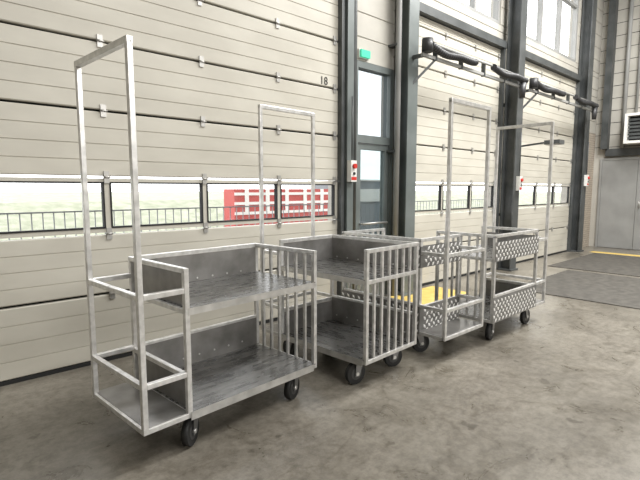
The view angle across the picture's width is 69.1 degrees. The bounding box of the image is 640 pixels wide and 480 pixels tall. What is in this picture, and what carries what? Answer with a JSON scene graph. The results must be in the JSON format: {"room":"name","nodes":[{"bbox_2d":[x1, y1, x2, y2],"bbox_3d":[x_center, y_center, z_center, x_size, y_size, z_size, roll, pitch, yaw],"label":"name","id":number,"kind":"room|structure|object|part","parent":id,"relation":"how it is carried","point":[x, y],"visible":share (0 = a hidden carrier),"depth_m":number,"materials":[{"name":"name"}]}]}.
{"room":"warehouse loading bay","nodes":[
{"label":"warehouse loading bay","id":0,"kind":"room"},
{"bbox_2d":[0,246,639,479],"bbox_3d":[4.421,1.429,1.636,19.100,0.203,12.780,-6,8,-42],"label":"floor","id":1,"kind":"structure","parent":0,"point":[555,395],"depth_m":3.06,"materials":[{"name":"concrete"}]},
{"bbox_2d":[74,35,316,445],"bbox_3d":[-0.726,0.048,3.063,0.692,2.237,1.322,6,9,43],"label":"cart","id":2,"kind":"object","parent":1,"relation":"on","point":[188,375],"visible":1,"depth_m":2.96,"materials":[{"name":"metal"}]},
{"bbox_2d":[258,104,418,383],"bbox_3d":[0.124,-0.055,4.003,1.242,2.237,0.707,6,9,44],"label":"cart","id":3,"kind":"object","parent":1,"relation":"on","point":[360,333],"visible":0.79,"depth_m":4.00,"materials":[{"name":"metal"}]},
{"bbox_2d":[391,0,419,296],"bbox_3d":[1.189,-2.701,6.325,0.280,6.990,0.280,-6,8,-42],"label":"steel column","id":4,"kind":"structure","parent":1,"relation":"on","point":[410,9],"depth_m":6.39,"materials":[{"name":"grey metal"}]},
{"bbox_2d":[412,37,528,98],"bbox_3d":[2.418,-2.475,7.163,3.035,0.560,0.330,-6,8,-42],"label":"boom","id":5,"kind":"object","parent":4,"relation":"attached to","point":[429,46],"visible":1,"depth_m":6.68,"materials":[{"name":"black rubber"}]},
{"bbox_3d":[2.398,-2.467,7.198,3.020,0.536,0.254,-6,8,-42],"label":"rail","id":6,"kind":"part","parent":5,"relation":"part of","materials":[{"name":"grey metal"}]},
{"bbox_2d":[342,97,491,351],"bbox_3d":[0.898,-0.117,4.561,0.692,2.237,1.242,-6,8,-42],"label":"cart","id":7,"kind":"object","parent":1,"relation":"on","point":[439,320],"visible":0.56,"depth_m":4.25,"materials":[{"name":"metal"}]},
{"bbox_2d":[434,121,554,339],"bbox_3d":[1.906,-0.171,5.062,1.242,2.237,0.669,-6,8,-42],"label":"cart","id":8,"kind":"object","parent":1,"relation":"on","point":[503,299],"visible":0.82,"depth_m":4.92,"materials":[{"name":"metal"}]},
{"bbox_2d":[497,0,527,271],"bbox_3d":[3.468,-2.922,8.347,0.290,6.990,0.370,-6,8,-42],"label":"steel column","id":9,"kind":"structure","parent":1,"relation":"on","point":[518,9],"depth_m":8.38,"materials":[{"name":"grey metal"}]},
{"bbox_2d":[516,133,523,190],"bbox_3d":[3.614,-1.405,8.362,0.100,1.030,0.100,-6,8,-42],"label":"control box","id":10,"kind":"object","parent":9,"relation":"attached to","point":[519,179],"visible":1,"depth_m":8.37,"materials":[{"name":"white paint"}]},
{"bbox_2d":[523,78,598,119],"bbox_3d":[4.965,-2.731,9.491,3.415,0.560,0.330,-6,8,-42],"label":"boom","id":11,"kind":"object","parent":9,"relation":"attached to","point":[534,83],"visible":1,"depth_m":9.00,"materials":[{"name":"black rubber"}]},
{"bbox_3d":[4.945,-2.723,9.526,3.400,0.536,0.254,-6,8,-42],"label":"rail","id":12,"kind":"part","parent":11,"relation":"part of","materials":[{"name":"grey metal"}]},
{"bbox_2d":[527,270,639,308],"bbox_3d":[5.278,0.826,6.169,2.350,0.012,4.550,-6,8,-42],"label":"floor mat","id":13,"kind":"object","parent":1,"relation":"on","point":[622,291],"visible":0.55,"depth_m":7.07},
{"bbox_2d":[570,0,597,251],"bbox_3d":[6.191,-3.202,10.897,0.310,6.990,0.280,-6,8,-42],"label":"steel column","id":14,"kind":"structure","parent":1,"relation":"on","point":[589,7],"depth_m":10.89,"materials":[{"name":"grey metal"}]},
{"bbox_2d":[584,142,589,185],"bbox_3d":[6.299,-1.787,10.926,0.100,1.030,0.100,-6,8,-42],"label":"control box","id":15,"kind":"object","parent":14,"relation":"attached to","point":[586,177],"visible":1,"depth_m":10.94,"materials":[{"name":"white paint"}]},
{"bbox_2d":[548,253,639,276],"bbox_3d":[7.132,0.607,8.167,2.700,0.012,5.000,-6,8,-42],"label":"floor mat","id":16,"kind":"object","parent":1,"relation":"on","point":[595,262],"visible":1,"depth_m":9.22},
{"bbox_2d":[595,157,639,249],"bbox_3d":[7.742,-0.890,11.417,0.096,2.280,1.670,-6,8,-42],"label":"leaves","id":17,"kind":"object","parent":1,"relation":"on","point":[618,205],"visible":1,"depth_m":11.68,"materials":[{"name":"grey paint"}]},
{"bbox_2d":[328,0,603,266],"bbox_3d":[0.231,-2.645,5.773,18.500,7.000,0.200,-6,8,-42],"label":"wall","id":18,"kind":"structure","parent":0,"point":[376,19],"depth_m":7.75,"materials":[{"name":"paint"}]},
{"bbox_2d":[337,0,344,295],"bbox_3d":[-1.459,-1.493,4.123,4.720,5.070,0.108,-6,8,-42],"label":"track","id":19,"kind":"object","parent":18,"relation":"attached to","point":[341,3],"visible":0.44,"depth_m":5.69,"materials":[{"name":"metal"}]},
{"bbox_2d":[0,0,337,386],"bbox_3d":[-1.495,-1.438,4.168,4.620,4.950,0.085,-6,8,-42],"label":"garage door","id":20,"kind":"structure","parent":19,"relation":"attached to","point":[44,323],"depth_m":4.15,"materials":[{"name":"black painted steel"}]},
{"bbox_3d":[-1.475,-1.456,4.144,4.560,3.890,0.024,-6,8,-42],"label":"hinges","id":21,"kind":"part","parent":20,"relation":"part of","materials":[{"name":"beige metal"}]},
{"bbox_2d":[344,0,354,288],"bbox_3d":[0.337,-2.627,5.653,0.110,6.990,0.118,-6,8,-42],"label":"trim","id":22,"kind":"structure","parent":18,"relation":"attached to","point":[349,4],"depth_m":5.71,"materials":[{"name":"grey metal"}]},
{"bbox_2d":[347,96,356,181],"bbox_3d":[0.406,-1.235,5.714,0.100,1.030,0.100,-6,8,-42],"label":"control box","id":23,"kind":"object","parent":18,"relation":"attached to","point":[351,164],"visible":1,"depth_m":5.73,"materials":[{"name":"white paint"}]},
{"bbox_2d":[352,0,357,288],"bbox_3d":[0.414,-2.636,5.738,0.100,6.990,0.099,-6,8,-42],"label":"conduit pipe","id":24,"kind":"object","parent":18,"relation":"attached to","point":[356,1],"visible":0.24,"depth_m":5.80,"materials":[{"name":"metal"}]},
{"bbox_2d":[358,48,370,60],"bbox_3d":[0.566,-2.371,5.935,0.190,0.110,0.060,-6,8,-42],"label":"exit sign","id":25,"kind":"object","parent":18,"relation":"attached to","point":[362,54],"visible":1,"depth_m":5.90,"materials":[{"name":"teal plastic"}]},
{"bbox_2d":[357,143,387,293],"bbox_3d":[0.710,-0.248,6.345,0.630,2.070,0.135,-6,8,-42],"label":"leaf","id":26,"kind":"object","parent":18,"relation":"attached to","point":[383,222],"visible":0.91,"depth_m":6.44,"materials":[{"name":"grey metal"}]},
{"bbox_2d":[356,60,393,293],"bbox_3d":[0.684,-0.753,6.318,0.780,3.120,0.120,-6,8,-42],"label":"frame","id":27,"kind":"object","parent":18,"relation":"attached to","point":[388,74],"visible":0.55,"depth_m":6.38,"materials":[{"name":"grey metal"}]},
{"bbox_2d":[386,0,401,295],"bbox_3d":[1.016,-2.691,6.233,0.100,6.990,0.179,-6,8,-42],"label":"downpipe","id":28,"kind":"object","parent":18,"relation":"attached to","point":[398,45],"visible":0.69,"depth_m":6.28,"materials":[{"name":"grey metal"}]},
{"bbox_2d":[419,2,506,268],"bbox_3d":[2.288,-1.387,7.600,2.700,4.100,0.108,-6,8,-42],"label":"track","id":29,"kind":"object","parent":18,"relation":"attached to","point":[426,11],"visible":0.44,"depth_m":7.77,"materials":[{"name":"metal"}]},
{"bbox_2d":[414,15,500,285],"bbox_3d":[2.251,-1.332,7.646,2.600,3.980,0.085,-6,8,-42],"label":"garage door","id":30,"kind":"structure","parent":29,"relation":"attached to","point":[435,90],"depth_m":7.51,"materials":[{"name":"cream painted steel"}]},
{"bbox_3d":[2.272,-1.553,7.599,2.540,3.330,0.024,-6,8,-42],"label":"hinges","id":31,"kind":"part","parent":30,"relation":"part of","materials":[{"name":"beige metal"}]},
{"bbox_2d":[451,0,499,23],"bbox_3d":[2.239,-4.780,7.355,2.500,2.100,0.100,-6,8,-42],"label":"frame","id":32,"kind":"object","parent":18,"relation":"attached to","point":[472,3],"visible":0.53,"depth_m":8.00,"materials":[{"name":"grey paint"}]},
{"bbox_2d":[521,139,564,146],"bbox_3d":[3.873,-1.727,8.430,0.220,0.105,0.971,-6,8,-42],"label":"lamp","id":33,"kind":"object","parent":18,"relation":"attached to","point":[557,141],"visible":0.83,"depth_m":8.14,"materials":[{"name":"metal"}]},
{"bbox_2d":[526,0,578,62],"bbox_3d":[4.816,-5.039,9.710,2.900,2.100,0.100,-6,8,-42],"label":"frame","id":34,"kind":"object","parent":18,"relation":"attached to","point":[540,5],"visible":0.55,"depth_m":10.06,"materials":[{"name":"grey paint"}]},
{"bbox_2d":[525,50,581,251],"bbox_3d":[4.908,-1.650,9.995,2.980,4.100,0.108,-6,8,-42],"label":"track","id":35,"kind":"object","parent":18,"relation":"attached to","point":[530,57],"visible":0.55,"depth_m":10.80,"materials":[{"name":"metal"}]},
{"bbox_2d":[516,60,576,263],"bbox_3d":[4.872,-1.594,10.041,2.880,3.980,0.085,-6,8,-42],"label":"garage door","id":36,"kind":"structure","parent":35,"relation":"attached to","point":[533,170],"depth_m":10.00,"materials":[{"name":"off-white painted metal"},{"name":"clear glazing"}]},
{"bbox_3d":[4.892,-1.815,9.995,2.820,3.330,0.024,-6,8,-42],"label":"hinges","id":37,"kind":"part","parent":36,"relation":"part of","materials":[{"name":"beige metal"}]},
{"bbox_2d":[589,0,639,249],"bbox_3d":[11.235,-2.846,7.607,0.204,7.000,12.380,-6,8,-42],"label":"wall","id":38,"kind":"structure","parent":0,"point":[623,9],"depth_m":11.55,"materials":[{"name":"grey"}]},
{"bbox_2d":[600,0,639,149],"bbox_3d":[7.400,-4.506,11.319,0.190,4.490,0.730,-6,8,-42],"label":"pipes","id":39,"kind":"object","parent":38,"relation":"attached to","point":[613,4],"visible":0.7,"depth_m":11.43,"materials":[{"name":"grey metal"}]},
{"bbox_2d":[605,147,639,156],"bbox_3d":[11.279,-1.732,7.442,0.115,0.180,11.900,-6,8,-42],"label":"trim","id":40,"kind":"structure","parent":38,"relation":"attached to","point":[620,151],"depth_m":11.47,"materials":[{"name":"metal"}]},
{"bbox_2d":[623,112,639,144],"bbox_3d":[7.729,-2.638,10.940,0.490,0.700,0.870,-6,8,-42],"label":"heater","id":41,"kind":"object","parent":38,"relation":"attached to","point":[632,120],"visible":1,"depth_m":11.06,"materials":[{"name":"white paint"}]},
{"label":"outside","id":42,"kind":"structure","parent":0,"visible":0},
{"bbox_3d":[-7.547,-3.120,43.584,72.000,0.200,65.500,-6,8,-42],"label":"ground","id":43,"kind":"structure","parent":42,"visible":0},
{"bbox_2d":[0,199,483,239],"bbox_3d":[-0.508,-0.066,9.089,19.507,1.250,0.020,-6,8,-42],"label":"railing","id":44,"kind":"object","parent":43,"relation":"on","point":[230,207],"visible":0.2,"depth_m":7.55,"materials":[{"name":"silver metal"}]},
{"bbox_2d":[224,189,327,226],"bbox_3d":[-0.822,-0.659,13.162,4.000,1.560,0.520,-6,8,-42],"label":"trailer","id":45,"kind":"object","parent":43,"relation":"on","point":[232,197],"visible":0.41,"depth_m":12.33,"materials":[{"name":"red"}]},
{"bbox_2d":[0,190,560,240],"bbox_3d":[1.421,-2.822,33.805,72.000,1.360,20.000,-6,8,-42],"label":"grass bank","id":46,"kind":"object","parent":43,"relation":"on","point":[10,202],"visible":0.27,"depth_m":17.41,"materials":[{"name":"green plant"}]},
{"bbox_2d":[307,179,379,236],"bbox_3d":[1.093,-1.113,15.922,2.200,1.860,2.100,-6,8,-42],"label":"outbuilding","id":47,"kind":"structure","parent":43,"relation":"on","point":[369,189],"depth_m":15.05,"materials":[{"name":"grey"}]}
]}

